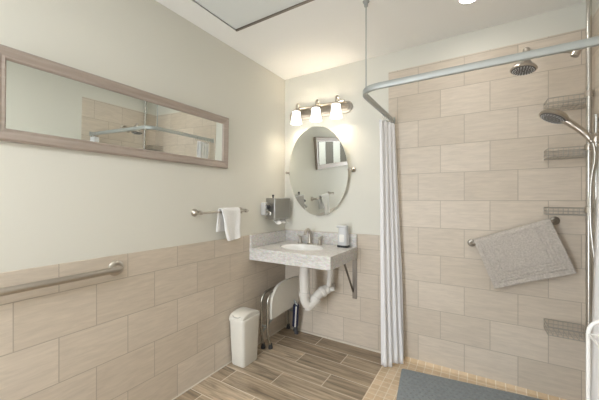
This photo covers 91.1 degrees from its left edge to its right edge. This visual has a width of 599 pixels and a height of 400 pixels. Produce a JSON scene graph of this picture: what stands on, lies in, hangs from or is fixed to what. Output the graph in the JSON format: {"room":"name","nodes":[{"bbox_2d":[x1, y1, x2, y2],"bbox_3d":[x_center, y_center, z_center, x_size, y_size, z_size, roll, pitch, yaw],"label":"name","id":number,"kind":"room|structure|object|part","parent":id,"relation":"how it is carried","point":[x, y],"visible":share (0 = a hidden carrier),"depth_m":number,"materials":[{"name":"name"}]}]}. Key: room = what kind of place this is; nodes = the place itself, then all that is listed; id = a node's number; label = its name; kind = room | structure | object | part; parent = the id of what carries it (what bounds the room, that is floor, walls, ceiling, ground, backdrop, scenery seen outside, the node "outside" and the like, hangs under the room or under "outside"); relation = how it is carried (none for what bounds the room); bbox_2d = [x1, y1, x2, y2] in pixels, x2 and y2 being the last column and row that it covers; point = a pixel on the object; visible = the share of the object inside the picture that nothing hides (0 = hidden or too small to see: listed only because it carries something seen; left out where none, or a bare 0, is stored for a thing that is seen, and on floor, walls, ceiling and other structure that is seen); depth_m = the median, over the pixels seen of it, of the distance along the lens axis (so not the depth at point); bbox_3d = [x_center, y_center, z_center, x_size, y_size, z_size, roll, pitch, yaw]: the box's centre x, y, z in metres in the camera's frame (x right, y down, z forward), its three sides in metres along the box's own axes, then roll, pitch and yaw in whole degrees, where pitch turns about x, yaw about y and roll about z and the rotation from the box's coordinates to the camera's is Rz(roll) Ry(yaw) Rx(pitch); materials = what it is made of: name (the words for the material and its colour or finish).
{"room":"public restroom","nodes":[
{"label":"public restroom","id":0,"kind":"room"},
{"bbox_2d":[0,0,284,399],"bbox_3d":[-1.165,0.030,1.343,0.110,2.440,3.950,0,0,32],"label":"wall","id":1,"kind":"structure","parent":0,"point":[155,329],"depth_m":1.63,"materials":[{"name":"paint"}]},
{"bbox_2d":[0,260,123,296],"bbox_3d":[-1.140,0.359,1.213,0.066,0.080,0.835,0,0,32],"label":"grab bar","id":2,"kind":"object","parent":1,"relation":"attached to","point":[116,267],"visible":1,"depth_m":1.30,"materials":[{"name":"silver metal"}]},
{"bbox_2d":[0,44,228,168],"bbox_3d":[-0.878,-0.428,1.688,0.036,0.380,1.278,0,0,32],"label":"wall mirror","id":3,"kind":"object","parent":1,"relation":"attached to","point":[44,102],"visible":1,"depth_m":1.47,"materials":[{"name":"brown wood"}]},
{"bbox_2d":[191,207,248,216],"bbox_3d":[-0.563,0.085,2.161,0.078,0.054,0.499,0,0,32],"label":"towel bar","id":4,"kind":"object","parent":1,"relation":"attached to","point":[194,212],"visible":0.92,"depth_m":2.00,"materials":[{"name":"silver metal"}]},
{"bbox_3d":[-0.679,0.085,1.972,0.078,0.054,0.054,0,0,32],"label":"post","id":5,"kind":"part","parent":4,"relation":"part of","materials":[{"name":"silver metal"}]},
{"bbox_2d":[216,207,240,240],"bbox_3d":[-0.522,0.178,2.172,0.075,0.246,0.207,0,0,32],"label":"hand towel","id":6,"kind":"object","parent":4,"relation":"hanging from","point":[228,221],"visible":0.99,"depth_m":2.16,"materials":[{"name":"white fabric"}]},
{"bbox_2d":[172,326,284,399],"bbox_3d":[-1.119,1.248,1.305,0.006,0.005,3.734,0,0,32],"label":"trim","id":7,"kind":"structure","parent":1,"relation":"attached to","point":[284,326],"depth_m":2.08,"materials":[{"name":"beige"}]},
{"bbox_2d":[261,202,271,214],"bbox_3d":[-0.287,0.079,2.591,0.098,0.113,0.053,0,0,32],"label":"soap dispenser","id":8,"kind":"object","parent":1,"relation":"attached to","point":[265,206],"visible":1,"depth_m":2.58,"materials":[{"name":"grey plastic"}]},
{"bbox_2d":[250,230,284,247],"bbox_3d":[-0.277,0.346,2.664,0.020,0.107,0.506,0,0,32],"label":"backsplash","id":9,"kind":"structure","parent":1,"relation":"attached to","point":[256,240],"depth_m":2.62,"materials":[{"name":"white stone"}]},
{"bbox_2d":[266,195,289,219],"bbox_3d":[-0.195,0.063,2.737,0.102,0.224,0.250,0,0,32],"label":"dispenser","id":10,"kind":"object","parent":1,"relation":"attached to","point":[280,207],"visible":1,"depth_m":2.65,"materials":[{"name":"silver metal"}]},
{"bbox_2d":[273,219,287,223],"bbox_3d":[-0.168,0.196,2.714,0.076,0.046,0.200,0,0,32],"label":"paper sheet","id":11,"kind":"object","parent":10,"relation":"hanging from","point":[278,221],"visible":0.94,"depth_m":2.69,"materials":[{"name":"white paper"}]},
{"bbox_2d":[155,0,585,79],"bbox_3d":[-0.189,-1.240,0.744,2.400,0.100,3.950,0,0,32],"label":"ceiling","id":12,"kind":"structure","parent":0,"point":[325,34],"depth_m":2.02,"materials":[{"name":"paint"}]},
{"bbox_2d":[186,0,322,34],"bbox_3d":[-0.281,-1.208,1.607,0.820,0.044,0.685,0,0,32],"label":"ceiling hatch","id":13,"kind":"object","parent":12,"relation":"attached to","point":[240,15],"visible":1,"depth_m":1.85,"materials":[{"name":"white paint"}]},
{"bbox_3d":[-0.281,-1.213,1.607,0.760,0.034,0.625,0,0,32],"label":"panel","id":14,"kind":"part","parent":13,"relation":"part of","materials":[{"name":"white paint"}]},
{"bbox_2d":[456,0,477,4],"bbox_3d":[0.996,-1.187,1.718,0.146,0.006,0.146,0,0,32],"label":"recessed light","id":15,"kind":"object","parent":12,"relation":"in","point":[460,2],"visible":1,"depth_m":1.76,"materials":[{"name":"white plastic"}]},
{"bbox_2d":[363,0,598,123],"bbox_3d":[1.014,-0.900,1.724,1.154,0.580,0.799,0,0,32],"label":"rail","id":16,"kind":"object","parent":12,"relation":"hanging from","point":[593,41],"visible":0.91,"depth_m":1.41,"materials":[{"name":"grey metal"}]},
{"bbox_2d":[379,113,403,366],"bbox_3d":[0.695,0.300,2.212,0.127,1.881,0.209,0,0,41],"label":"shower curtain","id":17,"kind":"object","parent":16,"relation":"hanging from","point":[391,289],"visible":0.98,"depth_m":2.21,"materials":[{"name":"white fabric"}]},
{"bbox_2d":[591,157,598,399],"bbox_3d":[1.232,0.300,1.153,0.146,1.881,0.127,0,0,32],"label":"shower curtain","id":18,"kind":"object","parent":16,"relation":"hanging from","point":[595,301],"visible":0.88,"depth_m":1.17,"materials":[{"name":"fabric"}]},
{"bbox_2d":[174,327,566,399],"bbox_3d":[-0.189,1.288,0.744,2.400,0.124,3.950,0,0,32],"label":"floor","id":19,"kind":"structure","parent":0,"point":[303,365],"depth_m":2.09,"materials":[{"name":"brown wood"}]},
{"bbox_2d":[229,307,259,367],"bbox_3d":[-0.425,1.051,2.282,0.156,0.397,0.209,0,0,32],"label":"waste bin","id":20,"kind":"object","parent":19,"relation":"on","point":[244,321],"visible":1,"depth_m":2.21,"materials":[{"name":"beige plastic"}]},
{"bbox_3d":[-0.425,0.875,2.282,0.140,0.046,0.198,0,0,32],"label":"swing door","id":21,"kind":"part","parent":20,"relation":"part of","materials":[{"name":"beige plastic"}]},
{"bbox_3d":[-0.425,0.904,2.282,0.156,0.020,0.209,0,0,32],"label":"lid","id":22,"kind":"part","parent":20,"relation":"part of","materials":[{"name":"beige plastic"}]},
{"bbox_2d":[260,276,298,349],"bbox_3d":[-0.159,0.983,2.635,0.191,0.531,0.480,0,0,32],"label":"chair","id":23,"kind":"object","parent":19,"relation":"on","point":[284,296],"visible":0.99,"depth_m":2.58,"materials":[{"name":"beige plastic"}]},
{"bbox_3d":[-0.209,0.992,2.641,0.020,0.461,0.439,0,0,32],"label":"leg","id":24,"kind":"part","parent":23,"relation":"part of","materials":[{"name":"silver metal"}]},
{"bbox_3d":[-0.158,0.993,2.614,0.020,0.462,0.431,0,0,32],"label":"leg","id":25,"kind":"part","parent":23,"relation":"part of","materials":[{"name":"silver metal"}]},
{"bbox_2d":[396,369,542,399],"bbox_3d":[1.017,1.244,1.594,0.950,0.008,0.840,0,0,24],"label":"floor mat","id":26,"kind":"object","parent":19,"relation":"on","point":[413,385],"visible":1,"depth_m":1.92,"materials":[{"name":"grey fabric"}]},
{"bbox_2d":[544,0,593,341],"bbox_3d":[1.578,0.029,1.733,0.195,2.437,0.175,0,0,32],"label":"caddy","id":27,"kind":"object","parent":19,"relation":"on","point":[588,94],"visible":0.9,"depth_m":1.63,"materials":[{"name":"silver metal"}]},
{"bbox_2d":[544,318,585,341],"bbox_3d":[1.578,0.771,1.734,0.194,0.058,0.174,0,0,32],"label":"wire basket","id":28,"kind":"object","parent":27,"relation":"on","point":[546,325],"depth_m":1.74,"materials":[{"name":"silver metal"}]},
{"bbox_2d":[544,144,591,159],"bbox_3d":[1.578,-0.280,1.734,0.194,0.058,0.174,0,0,32],"label":"wire basket","id":29,"kind":"object","parent":27,"relation":"on","point":[587,147],"depth_m":1.70,"materials":[{"name":"silver metal"}]},
{"bbox_2d":[544,207,593,215],"bbox_3d":[1.578,0.065,1.734,0.194,0.048,0.174,0,0,32],"label":"wire basket","id":30,"kind":"object","parent":27,"relation":"on","point":[585,208],"depth_m":1.71,"materials":[{"name":"silver metal"}]},
{"bbox_2d":[544,90,593,110],"bbox_3d":[1.578,-0.577,1.734,0.194,0.058,0.174,0,0,32],"label":"wire basket","id":31,"kind":"object","parent":27,"relation":"on","point":[588,94],"depth_m":1.70,"materials":[{"name":"silver metal"}]},
{"bbox_2d":[586,320,598,399],"bbox_3d":[0.964,0.825,0.764,0.221,0.846,0.462,0,0,32],"label":"chair","id":32,"kind":"object","parent":19,"relation":"on","point":[591,325],"visible":1,"depth_m":1.00,"materials":[{"name":"white plastic"}]},
{"bbox_2d":[588,333,598,347],"bbox_3d":[0.964,0.460,0.764,0.216,0.007,0.457,0,0,32],"label":"wire shelf","id":33,"kind":"object","parent":32,"relation":"attached to","point":[590,335],"depth_m":0.99,"materials":[{"name":"white plastic"}]},
{"bbox_2d":[284,2,585,399],"bbox_3d":[0.816,0.030,2.380,2.200,2.440,0.110,0,0,32],"label":"wall","id":34,"kind":"structure","parent":0,"point":[471,146],"depth_m":2.09,"materials":[{"name":"paint"}]},
{"bbox_2d":[249,230,356,270],"bbox_3d":[0.038,0.414,2.481,0.746,0.243,0.528,0,0,32],"label":"countertop","id":35,"kind":"structure","parent":34,"relation":"attached to","point":[282,246],"depth_m":2.42,"materials":[{"name":"white stone"}]},
{"bbox_2d":[280,244,323,249],"bbox_3d":[0.017,0.466,2.489,0.398,0.140,0.283,0,0,32],"label":"basin","id":36,"kind":"object","parent":35,"relation":"in","point":[285,246],"depth_m":2.61,"materials":[{"name":"white ceramic"}]},
{"bbox_2d":[297,228,322,244],"bbox_3d":[0.075,0.325,2.645,0.266,0.150,0.122,0,0,32],"label":"faucet","id":37,"kind":"object","parent":35,"relation":"on","point":[308,230],"visible":1,"depth_m":2.66,"materials":[{"name":"silver metal"}]},
{"bbox_3d":[0.075,0.325,2.645,0.052,0.150,0.122,0,0,32],"label":"spout","id":38,"kind":"part","parent":37,"relation":"part of","materials":[{"name":"silver metal"}]},
{"bbox_3d":[0.183,0.358,2.619,0.055,0.083,0.048,0,0,32],"label":"handle","id":39,"kind":"part","parent":37,"relation":"part of","materials":[{"name":"silver metal"}]},
{"bbox_2d":[299,267,335,310],"bbox_3d":[0.162,0.712,2.530,0.295,0.422,0.278,0,0,15],"label":"drain pipe","id":40,"kind":"object","parent":35,"relation":"attached to","point":[308,304],"visible":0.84,"depth_m":2.45,"materials":[{"name":"white plastic"}]},
{"bbox_2d":[336,225,349,247],"bbox_3d":[0.371,0.308,2.504,0.108,0.183,0.088,0,0,32],"label":"dispenser","id":41,"kind":"object","parent":35,"relation":"on","point":[343,234],"visible":1,"depth_m":2.47,"materials":[{"name":"grey plastic"}]},
{"bbox_3d":[0.365,0.227,2.508,0.094,0.022,0.048,0,0,32],"label":"spout","id":42,"kind":"part","parent":41,"relation":"part of","materials":[{"name":"grey plastic"}]},
{"bbox_2d":[285,126,355,215],"bbox_3d":[0.166,-0.258,2.665,0.694,0.802,0.102,0,0,32],"label":"oval mirror","id":43,"kind":"object","parent":34,"relation":"attached to","point":[318,169],"visible":1,"depth_m":2.64,"materials":[{"name":"silver metal"}]},
{"bbox_2d":[285,230,356,246],"bbox_3d":[0.171,0.346,2.698,0.746,0.107,0.020,0,0,32],"label":"backsplash","id":44,"kind":"structure","parent":34,"relation":"attached to","point":[290,235],"depth_m":2.68,"materials":[{"name":"grey stone"}]},
{"bbox_2d":[290,95,352,124],"bbox_3d":[0.143,-0.802,2.643,0.646,0.200,0.164,0,0,32],"label":"vanity light","id":45,"kind":"object","parent":34,"relation":"attached to","point":[335,109],"visible":1,"depth_m":2.62,"materials":[{"name":"white glass"}]},
{"bbox_3d":[-0.029,-0.758,2.714,0.105,0.112,0.105,0,0,32],"label":"lamp shade","id":46,"kind":"part","parent":45,"relation":"part of","materials":[{"name":"white glass"}]},
{"bbox_3d":[-0.021,-0.856,2.728,0.069,0.092,0.100,0,0,32],"label":"arm","id":47,"kind":"part","parent":45,"relation":"part of","materials":[{"name":"silver metal"}]},
{"bbox_3d":[0.146,-0.758,2.607,0.105,0.112,0.105,0,0,32],"label":"lamp shade","id":48,"kind":"part","parent":45,"relation":"part of","materials":[{"name":"white glass"}]},
{"bbox_3d":[0.154,-0.856,2.620,0.069,0.092,0.100,0,0,32],"label":"arm","id":49,"kind":"part","parent":45,"relation":"part of","materials":[{"name":"silver metal"}]},
{"bbox_3d":[0.312,-0.758,2.505,0.105,0.112,0.105,0,0,32],"label":"lamp shade","id":50,"kind":"part","parent":45,"relation":"part of","materials":[{"name":"white glass"}]},
{"bbox_3d":[0.320,-0.856,2.518,0.069,0.092,0.100,0,0,32],"label":"arm","id":51,"kind":"part","parent":45,"relation":"part of","materials":[{"name":"silver metal"}]},
{"bbox_2d":[285,326,380,352],"bbox_3d":[0.287,1.248,2.636,1.010,0.005,0.006,0,0,32],"label":"trim","id":52,"kind":"structure","parent":34,"relation":"attached to","point":[285,326],"depth_m":2.59,"materials":[{"name":"beige"}]},
{"bbox_2d":[344,259,356,298],"bbox_3d":[0.367,0.672,2.350,0.043,0.346,0.409,0,0,32],"label":"bracket","id":53,"kind":"object","parent":34,"relation":"attached to","point":[353,284],"visible":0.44,"depth_m":2.51,"materials":[{"name":"silver metal"}]},
{"bbox_3d":[0.473,0.672,2.519,0.039,0.346,0.010,0,0,32],"label":"wall plate","id":54,"kind":"part","parent":53,"relation":"part of","materials":[{"name":"silver metal"}]},
{"bbox_2d":[467,216,559,245],"bbox_3d":[1.387,0.215,1.927,0.499,0.224,0.064,0,0,32],"label":"grab bar","id":55,"kind":"object","parent":34,"relation":"attached to","point":[555,220],"visible":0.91,"depth_m":1.83,"materials":[{"name":"silver metal"}]},
{"bbox_2d":[474,218,576,288],"bbox_3d":[1.417,0.349,1.882,0.525,0.472,0.065,0,0,32],"label":"towel","id":56,"kind":"object","parent":55,"relation":"hanging from","point":[535,251],"visible":1,"depth_m":1.85,"materials":[{"name":"grey fabric"}]},
{"bbox_2d":[592,0,598,298],"bbox_3d":[0.787,0.030,0.145,0.110,2.440,3.950,0,0,32],"label":"wall","id":57,"kind":"structure","parent":0,"point":[595,3],"depth_m":1.63,"materials":[{"name":"paint"}]},
{"bbox_2d":[510,34,598,75],"bbox_3d":[1.308,-0.743,1.485,0.403,0.137,0.119,0,0,32],"label":"shower","id":58,"kind":"object","parent":57,"relation":"attached to","point":[525,67],"visible":0.72,"depth_m":1.53,"materials":[{"name":"silver metal"}]},
{"bbox_3d":[1.293,-0.760,1.506,0.239,0.103,0.034,0,0,32],"label":"extension arm","id":59,"kind":"part","parent":58,"relation":"part of","materials":[{"name":"silver metal"}]},
{"bbox_2d":[539,109,596,264],"bbox_3d":[1.413,-0.047,1.525,0.268,0.873,0.131,0,0,32],"label":"shower","id":60,"kind":"object","parent":57,"relation":"attached to","point":[555,116],"visible":0.88,"depth_m":1.49,"materials":[{"name":"silver metal"}]},
{"bbox_3d":[1.428,-0.366,1.517,0.140,0.156,0.034,0,0,32],"label":"handle","id":61,"kind":"part","parent":60,"relation":"part of","materials":[{"name":"silver metal"}]},
{"bbox_2d":[588,114,598,241],"bbox_3d":[1.494,0.010,1.476,0.077,0.880,0.044,0,0,32],"label":"slide bar","id":62,"kind":"object","parent":57,"relation":"attached to","point":[594,136],"visible":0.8,"depth_m":1.47,"materials":[{"name":"silver metal"}]}
]}

